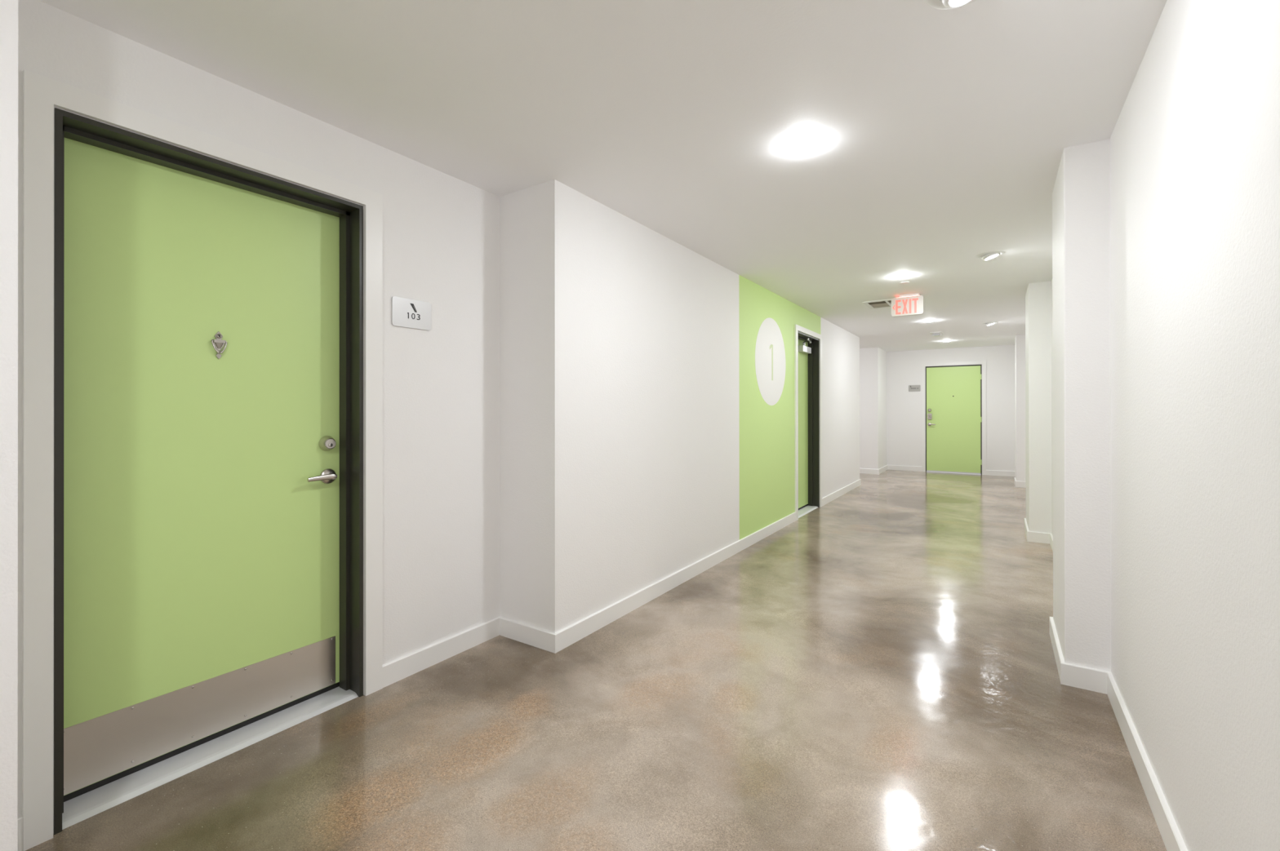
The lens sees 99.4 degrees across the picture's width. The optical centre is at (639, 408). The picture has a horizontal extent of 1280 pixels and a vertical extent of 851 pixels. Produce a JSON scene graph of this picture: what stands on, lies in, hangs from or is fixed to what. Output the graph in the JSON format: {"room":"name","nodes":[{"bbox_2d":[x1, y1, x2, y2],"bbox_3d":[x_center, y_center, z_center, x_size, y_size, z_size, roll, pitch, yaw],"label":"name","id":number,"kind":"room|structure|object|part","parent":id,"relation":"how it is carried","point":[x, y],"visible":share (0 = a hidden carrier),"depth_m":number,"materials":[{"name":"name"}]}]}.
{"room":"apartment building corridor","nodes":[
{"label":"apartment building corridor","id":0,"kind":"room"},
{"bbox_2d":[0,0,859,850],"bbox_3d":[-0.439,0.036,3.449,0.712,2.440,13.672,0,0,33],"label":"wall","id":1,"kind":"structure","parent":0,"point":[581,420],"depth_m":2.88,"materials":[{"name":"white paint"}]},
{"bbox_2d":[22,69,382,850],"bbox_3d":[-1.458,0.146,1.990,0.018,2.217,1.073,0,0,33],"label":"door frame","id":2,"kind":"structure","parent":1,"relation":"attached to","point":[41,94],"depth_m":1.58,"materials":[{"name":"white paint"}]},
{"bbox_2d":[53,107,363,835],"bbox_3d":[-1.552,0.184,2.042,0.204,2.142,0.931,0,0,33],"label":"door","id":3,"kind":"structure","parent":1,"relation":"in","point":[208,312],"depth_m":1.98,"materials":[{"name":"green paint"}]},
{"bbox_3d":[-1.584,1.112,2.051,0.003,0.209,0.849,0,0,33],"label":"kick plate","id":4,"kind":"part","parent":3,"relation":"part of","materials":[{"name":"silver metal"}]},
{"bbox_3d":[-1.360,0.295,2.320,0.026,0.026,0.120,0,0,33],"label":"lever","id":5,"kind":"part","parent":3,"relation":"part of","materials":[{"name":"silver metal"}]},
{"bbox_3d":[-1.357,0.297,2.372,0.030,0.067,0.067,0,0,33],"label":"lever handle","id":6,"kind":"part","parent":3,"relation":"part of","materials":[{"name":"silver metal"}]},
{"bbox_2d":[391,296,431,330],"bbox_3d":[-1.080,-0.449,2.573,0.008,0.135,0.205,0,0,33],"label":"room sign","id":7,"kind":"object","parent":1,"relation":"attached to","point":[406,313],"visible":1,"depth_m":2.57,"materials":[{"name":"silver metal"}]},
{"bbox_2d":[17,479,861,850],"bbox_3d":[-1.054,1.209,3.862,2.227,0.096,13.687,0,0,33],"label":"baseboard","id":8,"kind":"structure","parent":1,"relation":"attached to","point":[398,669],"depth_m":2.95,"materials":[{"name":"white paint"}]},
{"bbox_2d":[755,317,786,405],"bbox_3d":[1.327,-0.472,5.476,0.002,0.882,0.882,0,0,33],"label":"sign","id":9,"kind":"object","parent":1,"relation":"attached to","point":[770,352],"depth_m":5.45,"materials":[{"name":"white paint"}]},
{"bbox_2d":[794,324,822,520],"bbox_3d":[2.042,0.156,6.543,0.018,2.205,1.070,0,0,33],"label":"door frame","id":10,"kind":"structure","parent":1,"relation":"attached to","point":[797,328],"depth_m":6.14,"materials":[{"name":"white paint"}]},
{"bbox_2d":[797,331,819,518],"bbox_3d":[1.949,0.188,6.597,0.204,2.142,0.922,0,0,33],"label":"door","id":11,"kind":"structure","parent":1,"relation":"in","point":[808,347],"depth_m":6.92,"materials":[{"name":"green paint"}]},
{"bbox_2d":[25,470,1166,850],"bbox_3d":[0.035,1.358,4.949,7.000,0.200,17.300,0,0,33],"label":"floor","id":12,"kind":"structure","parent":0,"point":[877,671],"depth_m":2.10,"materials":[{"name":"concrete"}]},
{"bbox_2d":[39,0,1166,351],"bbox_3d":[0.033,-1.282,4.953,7.000,0.200,17.300,0,0,33],"label":"ceiling","id":13,"kind":"structure","parent":0,"point":[944,134],"depth_m":2.11,"materials":[{"name":"white paint"}]},
{"bbox_2d":[785,134,822,152],"bbox_3d":[0.734,-1.179,2.430,0.160,0.015,0.160,0,0,33],"label":"recessed light","id":14,"kind":"object","parent":13,"relation":"in","point":[805,143],"visible":1,"depth_m":2.41,"materials":[{"name":"white plastic"}]},
{"bbox_2d":[862,298,891,309],"bbox_3d":[2.785,-1.178,6.071,0.470,0.010,0.470,0,0,33],"label":"ceiling vent","id":15,"kind":"object","parent":13,"relation":"in","point":[882,304],"visible":0.66,"depth_m":6.09,"materials":[{"name":"white plastic"}]},
{"bbox_2d":[892,274,911,278],"bbox_3d":[2.343,-1.177,4.852,0.160,0.015,0.160,0,0,33],"label":"recessed light","id":16,"kind":"object","parent":13,"relation":"in","point":[900,276],"visible":1,"depth_m":4.82,"materials":[{"name":"white"}]},
{"bbox_2d":[891,293,924,316],"bbox_3d":[2.787,-1.077,5.657,0.302,0.212,0.060,0,0,33],"label":"exit sign","id":17,"kind":"object","parent":13,"relation":"hanging from","point":[912,304],"visible":1,"depth_m":5.63,"materials":[{"name":"white plastic"}]},
{"bbox_2d":[922,320,936,322],"bbox_3d":[3.888,-1.174,7.295,0.160,0.015,0.160,0,0,33],"label":"recessed light","id":18,"kind":"object","parent":13,"relation":"in","point":[926,321],"visible":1,"depth_m":7.26,"materials":[{"name":"white"}]},
{"bbox_2d":[929,331,943,337],"bbox_3d":[4.621,-1.155,8.454,0.170,0.052,0.300,0,0,33],"label":"fire alarm strobe","id":19,"kind":"object","parent":13,"relation":"attached to","point":[937,334],"visible":1,"depth_m":8.40,"materials":[{"name":"white plastic"}]},
{"bbox_2d":[925,0,976,9],"bbox_3d":[0.904,-1.177,1.519,0.188,0.053,0.188,0,0,33],"label":"light","id":20,"kind":"object","parent":13,"relation":"attached to","point":[937,4],"visible":1,"depth_m":1.57,"materials":[{"name":"white plastic"}]},
{"bbox_2d":[982,321,997,325],"bbox_3d":[4.827,-1.171,7.483,0.188,0.053,0.188,0,0,33],"label":"light","id":21,"kind":"object","parent":13,"relation":"attached to","point":[992,322],"visible":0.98,"depth_m":7.44,"materials":[{"name":"white plastic"}]},
{"bbox_2d":[975,251,1004,260],"bbox_3d":[2.691,-1.174,4.173,0.188,0.053,0.188,0,0,33],"label":"light","id":22,"kind":"object","parent":13,"relation":"attached to","point":[992,255],"visible":1,"depth_m":4.14,"materials":[{"name":"white plastic"}]},
{"bbox_2d":[859,347,887,469],"bbox_3d":[2.583,0.045,11.286,4.273,2.440,3.338,0,0,33],"label":"wall","id":23,"kind":"structure","parent":0,"point":[873,361],"depth_m":10.55,"materials":[{"name":"white paint"}]},
{"bbox_2d":[859,465,1015,476],"bbox_3d":[4.197,1.216,11.256,6.196,0.096,1.007,0,0,33],"label":"baseboard","id":24,"kind":"structure","parent":23,"relation":"attached to","point":[991,473],"depth_m":10.54,"materials":[{"name":"white paint"}]},
{"bbox_2d":[886,345,1015,471],"bbox_3d":[6.303,0.041,10.649,2.638,2.440,0.300,0,0,33],"label":"wall","id":25,"kind":"structure","parent":0,"point":[904,368],"depth_m":10.68,"materials":[{"name":"white paint"}]},
{"bbox_2d":[908,385,920,391],"bbox_3d":[5.546,-0.410,10.965,0.215,0.126,0.008,0,0,33],"label":"room sign","id":26,"kind":"object","parent":25,"relation":"attached to","point":[911,388],"visible":1,"depth_m":10.96,"materials":[{"name":"grey plastic"}]},
{"bbox_2d":[925,364,982,475],"bbox_3d":[6.153,0.210,10.659,0.952,2.102,0.250,0,0,33],"label":"door","id":27,"kind":"structure","parent":25,"relation":"in","point":[953,393],"depth_m":10.59,"materials":[{"name":"green paint"}]},
{"bbox_2d":[921,360,986,475],"bbox_3d":[6.109,0.180,10.587,1.089,2.163,0.018,0,0,33],"label":"door frame","id":28,"kind":"structure","parent":25,"relation":"attached to","point":[984,363],"depth_m":10.51,"materials":[{"name":"white paint"}]},
{"bbox_2d":[1015,0,1279,850],"bbox_3d":[2.603,0.033,3.081,0.473,2.440,16.410,0,0,33],"label":"wall","id":29,"kind":"structure","parent":0,"point":[1148,362],"depth_m":1.49,"materials":[{"name":"white paint"}]},
{"bbox_2d":[1013,477,1187,850],"bbox_3d":[2.472,1.205,3.166,0.188,0.096,16.410,0,0,33],"label":"baseboard","id":30,"kind":"structure","parent":29,"relation":"attached to","point":[1086,678],"depth_m":2.09,"materials":[{"name":"white paint"}]}
]}

